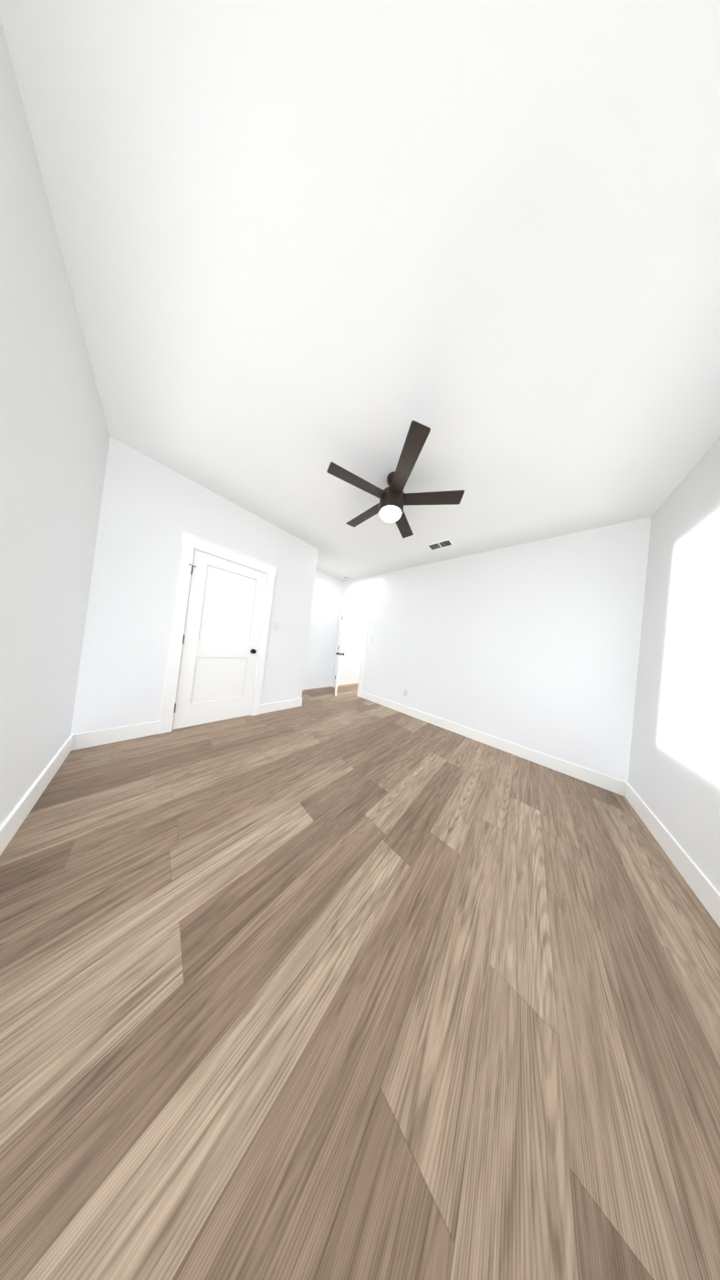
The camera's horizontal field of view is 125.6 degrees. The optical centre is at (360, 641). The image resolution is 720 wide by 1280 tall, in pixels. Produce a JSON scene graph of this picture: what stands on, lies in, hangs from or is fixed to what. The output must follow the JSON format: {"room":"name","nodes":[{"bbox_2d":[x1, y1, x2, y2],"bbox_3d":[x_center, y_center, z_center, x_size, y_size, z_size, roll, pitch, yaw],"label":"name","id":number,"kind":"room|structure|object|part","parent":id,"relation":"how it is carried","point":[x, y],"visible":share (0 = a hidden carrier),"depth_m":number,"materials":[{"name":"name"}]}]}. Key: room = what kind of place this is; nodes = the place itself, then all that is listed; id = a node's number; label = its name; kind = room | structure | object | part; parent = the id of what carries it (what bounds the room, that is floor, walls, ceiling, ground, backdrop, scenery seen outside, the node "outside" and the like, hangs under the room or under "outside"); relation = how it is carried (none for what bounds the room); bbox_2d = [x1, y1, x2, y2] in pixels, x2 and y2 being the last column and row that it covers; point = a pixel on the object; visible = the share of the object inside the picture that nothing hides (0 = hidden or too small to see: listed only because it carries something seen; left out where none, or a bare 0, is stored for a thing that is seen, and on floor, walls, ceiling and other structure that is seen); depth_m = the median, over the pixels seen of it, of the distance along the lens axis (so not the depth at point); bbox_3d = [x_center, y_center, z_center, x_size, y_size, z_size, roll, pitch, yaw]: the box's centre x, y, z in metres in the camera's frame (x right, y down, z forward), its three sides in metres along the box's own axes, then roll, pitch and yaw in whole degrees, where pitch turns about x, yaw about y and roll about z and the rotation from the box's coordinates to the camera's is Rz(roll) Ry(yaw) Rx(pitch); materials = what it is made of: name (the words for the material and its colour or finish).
{"room":"empty bedroom","nodes":[
{"label":"empty bedroom","id":0,"kind":"room"},
{"bbox_2d":[0,18,109,826],"bbox_3d":[-1.325,-0.328,0.588,4.620,2.750,0.120,6,-1,42],"label":"wall","id":1,"kind":"structure","parent":0,"point":[54,438],"depth_m":0.86,"materials":[{"name":"white paint"}]},
{"bbox_2d":[0,734,73,855],"bbox_3d":[-1.143,1.002,0.362,3.616,0.140,0.014,6,-1,42],"label":"baseboard","id":2,"kind":"structure","parent":1,"relation":"attached to","point":[14,821],"depth_m":1.07,"materials":[{"name":"white wood"}]},
{"bbox_2d":[71,436,318,734],"bbox_3d":[-1.655,-0.339,2.452,0.120,2.750,2.190,6,-1,42],"label":"wall","id":3,"kind":"structure","parent":0,"point":[151,509],"depth_m":1.86,"materials":[{"name":"white paint"}]},
{"bbox_2d":[71,720,160,750],"bbox_3d":[-2.307,0.893,1.774,0.014,0.140,0.523,6,-1,42],"label":"baseboard","id":4,"kind":"structure","parent":3,"relation":"attached to","point":[91,739],"depth_m":1.74,"materials":[{"name":"white wood"}]},
{"bbox_2d":[158,530,278,734],"bbox_3d":[-1.726,-0.057,2.380,0.154,2.172,1.030,6,-1,42],"label":"door frame","id":5,"kind":"structure","parent":3,"relation":"attached to","point":[191,543],"depth_m":2.04,"materials":[{"name":"white wood"}]},
{"bbox_2d":[172,549,267,729],"bbox_3d":[-1.716,0.009,2.363,0.035,2.018,0.784,6,-1,42],"label":"closet door","id":6,"kind":"structure","parent":3,"relation":"in","point":[221,641],"depth_m":2.30,"materials":[{"name":"white wood"}]},
{"bbox_2d":[173,564,256,713],"bbox_3d":[-1.696,0.006,2.329,0.100,1.648,0.826,6,-1,42],"label":"hardware piece","id":7,"kind":"object","parent":6,"relation":"attached to","point":[253,651],"visible":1,"depth_m":2.06,"materials":[{"name":"black metal"}]},
{"bbox_2d":[273,622,279,630],"bbox_3d":[-1.261,-0.215,2.798,0.012,0.115,0.070,6,-1,42],"label":"light switch","id":8,"kind":"object","parent":3,"relation":"attached to","point":[277,626],"visible":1,"depth_m":2.79,"materials":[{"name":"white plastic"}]},
{"bbox_2d":[259,698,302,713],"bbox_3d":[-1.239,1.027,2.953,0.014,0.140,0.691,6,-1,42],"label":"baseboard","id":9,"kind":"structure","parent":3,"relation":"attached to","point":[267,708],"depth_m":2.92,"materials":[{"name":"white wood"}]},
{"bbox_2d":[178,553,367,683],"bbox_3d":[-1.445,-0.295,3.977,0.120,2.750,4.970,6,-1,42],"label":"wall","id":10,"kind":"structure","parent":0,"point":[323,627],"depth_m":4.63,"materials":[{"name":"white paint"}]},
{"bbox_2d":[302,681,332,690],"bbox_3d":[-1.184,1.052,4.306,0.014,0.140,1.386,6,-1,42],"label":"baseboard","id":11,"kind":"structure","parent":10,"relation":"attached to","point":[318,685],"depth_m":4.46,"materials":[{"name":"white wood"}]},
{"bbox_2d":[338,678,358,685],"bbox_3d":[-0.299,1.163,5.283,0.014,0.140,1.020,6,-1,42],"label":"baseboard","id":12,"kind":"structure","parent":10,"relation":"attached to","point":[348,681],"depth_m":5.24,"materials":[{"name":"white wood"}]},
{"bbox_2d":[0,682,719,1279],"bbox_3d":[0.096,1.288,2.400,4.740,0.100,4.970,6,-1,42],"label":"floor","id":13,"kind":"structure","parent":0,"point":[347,982],"depth_m":0.59,"materials":[{"name":"brown wood"}]},
{"bbox_2d":[0,0,719,581],"bbox_3d":[0.411,-1.554,2.439,4.740,0.120,4.970,6,-1,42],"label":"ceiling","id":14,"kind":"structure","parent":0,"point":[303,243],"depth_m":0.72,"materials":[{"name":"white paint"}]},
{"bbox_2d":[326,419,464,537],"bbox_3d":[0.281,-1.325,1.748,1.151,0.382,1.180,6,-1,42],"label":"fan","id":15,"kind":"object","parent":14,"relation":"hanging from","point":[394,498],"visible":1,"depth_m":1.61,"materials":[{"name":"brown wood"}]},
{"bbox_3d":[-0.015,-1.346,1.572,0.303,0.028,0.522,6,-1,42],"label":"blade","id":16,"kind":"part","parent":15,"relation":"part of","materials":[{"name":"brown wood"}]},
{"bbox_3d":[0.063,-1.332,1.972,0.526,0.028,0.157,6,-1,42],"label":"blade","id":17,"kind":"part","parent":15,"relation":"part of","materials":[{"name":"brown wood"}]},
{"bbox_3d":[0.280,-1.159,1.716,0.200,0.050,0.200,6,-1,42],"label":"light globe","id":18,"kind":"part","parent":15,"relation":"part of","materials":[{"name":"white glass"}]},
{"bbox_3d":[0.458,-1.288,2.023,0.236,0.028,0.531,6,-1,42],"label":"blade","id":19,"kind":"part","parent":15,"relation":"part of","materials":[{"name":"brown wood"}]},
{"bbox_3d":[0.340,-1.310,1.375,0.468,0.028,0.421,6,-1,42],"label":"blade","id":20,"kind":"part","parent":15,"relation":"part of","materials":[{"name":"brown wood"}]},
{"bbox_3d":[0.634,-1.273,1.655,0.500,0.028,0.369,6,-1,42],"label":"blade","id":21,"kind":"part","parent":15,"relation":"part of","materials":[{"name":"brown wood"}]},
{"bbox_2d":[426,538,453,551],"bbox_3d":[1.169,-1.400,2.703,0.330,0.010,0.190,6,-1,42],"label":"ceiling vent","id":22,"kind":"object","parent":14,"relation":"in","point":[441,544],"visible":1,"depth_m":2.70,"materials":[{"name":"white metal"}]},
{"bbox_2d":[341,516,651,782],"bbox_3d":[1.157,-0.015,3.328,4.620,2.750,0.120,6,-1,42],"label":"wall","id":23,"kind":"structure","parent":0,"point":[534,645],"depth_m":2.35,"materials":[{"name":"white paint"}]},
{"bbox_2d":[335,602,346,696],"bbox_3d":[-0.467,0.175,4.364,0.035,2.018,0.804,6,-1,-8],"label":"hall door","id":24,"kind":"structure","parent":23,"relation":"in","point":[340,647],"depth_m":3.98,"materials":[{"name":"white wood"}]},
{"bbox_2d":[332,600,371,697],"bbox_3d":[-0.196,0.142,4.528,1.034,2.172,0.178,6,-1,42],"label":"door frame","id":25,"kind":"structure","parent":23,"relation":"attached to","point":[365,604],"depth_m":4.37,"materials":[{"name":"white wood"}]},
{"bbox_2d":[360,691,627,796],"bbox_3d":[1.297,1.308,2.959,3.485,0.140,0.014,6,-1,42],"label":"baseboard","id":26,"kind":"structure","parent":23,"relation":"attached to","point":[613,784],"depth_m":2.32,"materials":[{"name":"white wood"}]},
{"bbox_2d":[628,436,719,892],"bbox_3d":[1.569,-0.009,0.441,0.120,2.750,3.590,6,-1,42],"label":"wall","id":27,"kind":"structure","parent":0,"point":[674,779],"depth_m":1.28,"materials":[{"name":"white paint"}]},
{"bbox_2d":[625,782,719,927],"bbox_3d":[1.377,1.283,0.468,0.014,0.140,3.562,6,-1,42],"label":"baseboard","id":28,"kind":"structure","parent":27,"relation":"attached to","point":[704,889],"depth_m":1.15,"materials":[{"name":"white wood"}]}
]}

